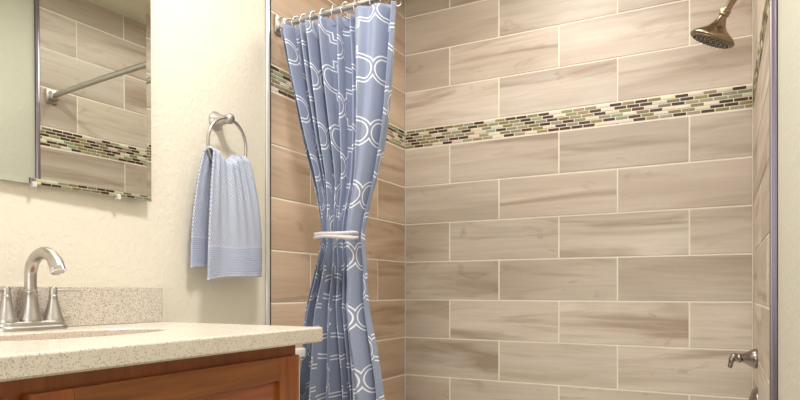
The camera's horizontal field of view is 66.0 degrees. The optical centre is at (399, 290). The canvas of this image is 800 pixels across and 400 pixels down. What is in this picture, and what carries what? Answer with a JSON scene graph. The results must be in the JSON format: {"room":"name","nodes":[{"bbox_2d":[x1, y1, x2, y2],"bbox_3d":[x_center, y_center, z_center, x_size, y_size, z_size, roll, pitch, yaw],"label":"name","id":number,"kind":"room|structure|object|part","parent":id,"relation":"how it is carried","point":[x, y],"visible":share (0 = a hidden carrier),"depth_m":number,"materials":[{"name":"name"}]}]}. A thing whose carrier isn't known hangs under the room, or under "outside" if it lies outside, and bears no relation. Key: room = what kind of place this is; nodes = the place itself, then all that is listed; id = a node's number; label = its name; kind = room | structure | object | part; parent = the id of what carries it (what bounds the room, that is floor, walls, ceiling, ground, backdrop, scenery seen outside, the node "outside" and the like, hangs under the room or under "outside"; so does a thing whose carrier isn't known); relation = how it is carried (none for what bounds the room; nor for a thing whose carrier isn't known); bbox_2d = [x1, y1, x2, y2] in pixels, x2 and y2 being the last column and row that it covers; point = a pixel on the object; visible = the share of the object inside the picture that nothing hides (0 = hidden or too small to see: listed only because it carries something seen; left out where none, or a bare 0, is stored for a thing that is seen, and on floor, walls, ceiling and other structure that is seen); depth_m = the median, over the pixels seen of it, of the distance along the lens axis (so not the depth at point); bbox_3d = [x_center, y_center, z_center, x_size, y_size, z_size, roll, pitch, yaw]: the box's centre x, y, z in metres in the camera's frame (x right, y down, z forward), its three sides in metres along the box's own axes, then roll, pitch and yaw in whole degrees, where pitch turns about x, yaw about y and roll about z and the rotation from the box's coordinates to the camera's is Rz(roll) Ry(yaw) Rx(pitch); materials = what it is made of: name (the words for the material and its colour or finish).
{"room":"bathroom","nodes":[
{"label":"bathroom","id":0,"kind":"room"},
{"bbox_2d":[0,0,404,399],"bbox_3d":[-0.953,-0.278,1.382,0.128,2.455,3.960,0,0,28],"label":"wall","id":1,"kind":"structure","parent":0,"point":[207,56],"depth_m":1.97,"materials":[{"name":"paint"}]},
{"bbox_2d":[0,0,151,201],"bbox_3d":[-0.841,-0.655,1.441,0.017,0.830,0.610,0,0,29],"label":"mirror","id":2,"kind":"object","parent":1,"relation":"attached to","point":[75,75],"visible":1,"depth_m":1.52,"materials":[{"name":"clear glass"}]},
{"bbox_2d":[0,286,161,326],"bbox_3d":[-1.044,0.038,1.065,0.020,0.098,1.555,0,0,28],"label":"backsplash","id":3,"kind":"structure","parent":1,"relation":"attached to","point":[92,305],"depth_m":1.58,"materials":[{"name":"beige stone"}]},
{"bbox_2d":[190,146,261,280],"bbox_3d":[-0.532,-0.233,1.926,0.065,0.406,0.273,0,0,28],"label":"hand towel","id":4,"kind":"object","parent":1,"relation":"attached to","point":[226,234],"visible":0.98,"depth_m":1.89,"materials":[{"name":"fabric"}]},
{"bbox_2d":[206,111,246,160],"bbox_3d":[-0.558,-0.469,1.936,0.075,0.203,0.176,0,0,28],"label":"towel ring","id":5,"kind":"object","parent":1,"relation":"attached to","point":[217,121],"visible":0.73,"depth_m":1.93,"materials":[{"name":"silver metal"}]},
{"bbox_3d":[-0.565,-0.540,1.947,0.051,0.060,0.060,0,0,28],"label":"wall post","id":6,"kind":"part","parent":5,"relation":"part of","materials":[{"name":"silver metal"}]},
{"bbox_3d":[-0.533,-0.539,1.931,0.028,0.033,0.033,0,0,28],"label":"knob","id":7,"kind":"part","parent":5,"relation":"part of","materials":[{"name":"silver metal"}]},
{"bbox_2d":[266,0,269,324],"bbox_3d":[-0.467,-0.278,2.171,0.013,2.455,0.015,0,0,28],"label":"trim","id":8,"kind":"structure","parent":1,"relation":"attached to","point":[267,1],"depth_m":2.17,"materials":[{"name":"silver metal"}]},
{"bbox_2d":[270,0,270,324],"bbox_3d":[-0.460,-0.278,2.181,0.002,2.455,0.008,0,0,28],"label":"trim","id":9,"kind":"structure","parent":1,"relation":"attached to","point":[270,0],"depth_m":2.18,"materials":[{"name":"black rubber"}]},
{"bbox_2d":[274,0,385,35],"bbox_3d":[0.235,-0.955,1.868,1.521,0.066,0.064,0,0,28],"label":"curtain rod","id":10,"kind":"object","parent":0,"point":[278,20],"visible":0.74,"depth_m":2.12,"materials":[{"name":"silver metal"}]},
{"bbox_2d":[280,1,395,399],"bbox_3d":[-0.221,-0.043,2.071,0.464,1.785,0.182,0,0,28],"label":"shower curtain","id":11,"kind":"object","parent":10,"relation":"hanging from","point":[341,72],"visible":0.98,"depth_m":2.05,"materials":[{"name":"fabric"}]},
{"bbox_2d":[313,231,358,239],"bbox_3d":[-0.210,-0.178,2.017,0.163,0.030,0.112,0,0,28],"label":"tieback","id":12,"kind":"object","parent":11,"relation":"attached to","point":[345,235],"visible":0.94,"depth_m":1.96,"materials":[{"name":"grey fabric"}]},
{"bbox_3d":[-0.210,-0.174,2.017,0.163,0.022,0.112,0,0,28],"label":"cord","id":13,"kind":"part","parent":12,"relation":"part of","materials":[{"name":"grey fabric"}]},
{"bbox_3d":[-0.210,-0.184,2.017,0.160,0.019,0.111,0,0,28],"label":"cord","id":14,"kind":"part","parent":12,"relation":"part of","materials":[{"name":"grey fabric"}]},
{"bbox_2d":[340,2,353,18],"bbox_3d":[-0.178,-0.943,2.071,0.057,0.057,0.004,0,0,-43],"label":"curtain ring","id":15,"kind":"object","parent":10,"relation":"hanging from","point":[342,2],"visible":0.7,"depth_m":2.06,"materials":[{"name":"silver metal"}]},
{"bbox_2d":[405,0,752,399],"bbox_3d":[0.710,-0.278,2.773,1.522,2.455,0.050,0,0,28],"label":"wall","id":16,"kind":"structure","parent":0,"point":[579,173],"depth_m":2.72,"materials":[{"name":"brown tile"}]},
{"bbox_2d":[753,0,799,399],"bbox_3d":[0.509,-0.278,0.614,0.130,2.455,3.960,0,0,28],"label":"wall","id":17,"kind":"structure","parent":0,"point":[788,10],"depth_m":1.36,"materials":[{"name":"beige tile"}]},
{"bbox_2d":[690,0,736,48],"bbox_3d":[1.118,-0.970,2.132,0.208,0.261,0.153,0,0,28],"label":"shower","id":18,"kind":"object","parent":17,"relation":"attached to","point":[715,34],"visible":1,"depth_m":2.11,"materials":[{"name":"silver metal"}]},
{"bbox_3d":[1.165,-1.018,2.112,0.112,0.128,0.030,0,0,15],"label":"arm","id":19,"kind":"part","parent":18,"relation":"part of","materials":[{"name":"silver metal"}]},
{"bbox_2d":[728,349,757,368],"bbox_3d":[1.165,0.229,2.099,0.089,0.070,0.068,0,0,28],"label":"valve","id":20,"kind":"object","parent":17,"relation":"attached to","point":[750,358],"visible":1,"depth_m":2.08,"materials":[{"name":"silver metal"}]},
{"bbox_3d":[1.136,0.238,2.106,0.032,0.051,0.023,0,0,5],"label":"lever","id":21,"kind":"part","parent":20,"relation":"part of","materials":[{"name":"silver metal"}]},
{"bbox_3d":[1.153,0.228,2.105,0.037,0.033,0.033,0,0,28],"label":"knob","id":22,"kind":"part","parent":20,"relation":"part of","materials":[{"name":"silver metal"}]},
{"bbox_2d":[748,387,757,399],"bbox_3d":[1.165,0.407,2.099,0.091,0.169,0.164,0,0,28],"label":"mixing valve","id":23,"kind":"object","parent":17,"relation":"attached to","point":[754,393],"visible":0.99,"depth_m":2.05,"materials":[{"name":"silver metal"}]},
{"bbox_2d":[769,0,776,399],"bbox_3d":[0.885,-0.278,1.460,0.016,2.455,0.015,0,0,28],"label":"trim","id":24,"kind":"structure","parent":17,"relation":"attached to","point":[772,3],"depth_m":1.46,"materials":[{"name":"grey metal"}]},
{"bbox_2d":[777,0,777,399],"bbox_3d":[0.889,-0.278,1.452,0.002,2.455,0.005,0,0,28],"label":"trim","id":25,"kind":"structure","parent":17,"relation":"attached to","point":[777,0],"depth_m":1.45,"materials":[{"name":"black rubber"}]},
{"bbox_3d":[-0.192,1.000,1.033,1.900,0.100,4.250,0,0,28],"label":"floor","id":26,"kind":"structure","parent":0,"visible":0},
{"bbox_2d":[0,345,298,399],"bbox_3d":[-0.804,0.536,0.920,0.576,0.827,1.480,0,0,28],"label":"vanity cabinet","id":27,"kind":"object","parent":26,"relation":"on","point":[269,373],"visible":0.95,"depth_m":1.15,"materials":[{"name":"brown wood"}]},
{"bbox_2d":[0,322,322,381],"bbox_3d":[-0.801,0.105,0.938,0.568,0.036,1.555,0,0,28],"label":"countertop","id":28,"kind":"structure","parent":27,"relation":"on","point":[73,349],"depth_m":1.13,"materials":[{"name":"beige stone"}]},
{"bbox_2d":[0,247,81,331],"bbox_3d":[-0.824,-0.006,1.378,0.178,0.184,0.170,0,0,-19],"label":"faucet","id":29,"kind":"object","parent":28,"relation":"on","point":[30,317],"visible":1,"depth_m":1.36,"materials":[{"name":"silver metal"}]},
{"bbox_3d":[-0.865,0.002,1.308,0.018,0.023,0.075,0,0,28],"label":"lever","id":30,"kind":"part","parent":29,"relation":"part of","materials":[{"name":"silver metal"}]},
{"bbox_3d":[-0.851,0.040,1.334,0.047,0.061,0.047,0,0,28],"label":"handle","id":31,"kind":"part","parent":29,"relation":"part of","materials":[{"name":"silver metal"}]},
{"bbox_3d":[-0.827,0.034,1.380,0.051,0.073,0.051,0,0,28],"label":"spout","id":32,"kind":"part","parent":29,"relation":"part of","materials":[{"name":"silver metal"}]},
{"bbox_3d":[-0.827,0.077,1.380,0.057,0.020,0.165,0,0,28],"label":"plate","id":33,"kind":"part","parent":29,"relation":"part of","materials":[{"name":"silver metal"}]},
{"bbox_3d":[-0.782,-0.048,1.357,0.126,0.099,0.030,0,0,28],"label":"spout","id":34,"kind":"part","parent":29,"relation":"part of","materials":[{"name":"silver metal"}]},
{"bbox_3d":[-0.803,0.040,1.427,0.047,0.061,0.047,0,0,28],"label":"handle","id":35,"kind":"part","parent":29,"relation":"part of","materials":[{"name":"silver metal"}]},
{"bbox_3d":[-0.789,0.002,1.452,0.018,0.023,0.075,0,0,28],"label":"lever","id":36,"kind":"part","parent":29,"relation":"part of","materials":[{"name":"silver metal"}]},
{"bbox_3d":[-0.392,0.175,1.167,0.019,0.052,0.494,0,0,28],"label":"rail","id":37,"kind":"part","parent":27,"relation":"part of","materials":[{"name":"brown wood"}]},
{"bbox_3d":[-0.397,0.487,1.170,0.008,0.580,0.502,0,0,28],"label":"door","id":38,"kind":"part","parent":27,"relation":"part of","materials":[{"name":"brown wood"}]},
{"bbox_2d":[295,347,304,399],"bbox_3d":[-0.275,0.567,1.797,0.689,0.766,0.392,0,0,28],"label":"toilet","id":39,"kind":"object","parent":26,"relation":"on","point":[299,351],"visible":0.09,"depth_m":1.99,"materials":[{"name":"white ceramic"}]},
{"bbox_3d":[-0.490,0.383,1.896,0.205,0.335,0.352,0,0,28],"label":"tank","id":40,"kind":"part","parent":39,"relation":"part of","materials":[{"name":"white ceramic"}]},
{"bbox_3d":[-0.488,0.199,1.895,0.221,0.030,0.366,0,0,28],"label":"tank lid","id":41,"kind":"part","parent":39,"relation":"part of","materials":[{"name":"white ceramic"}]}
]}

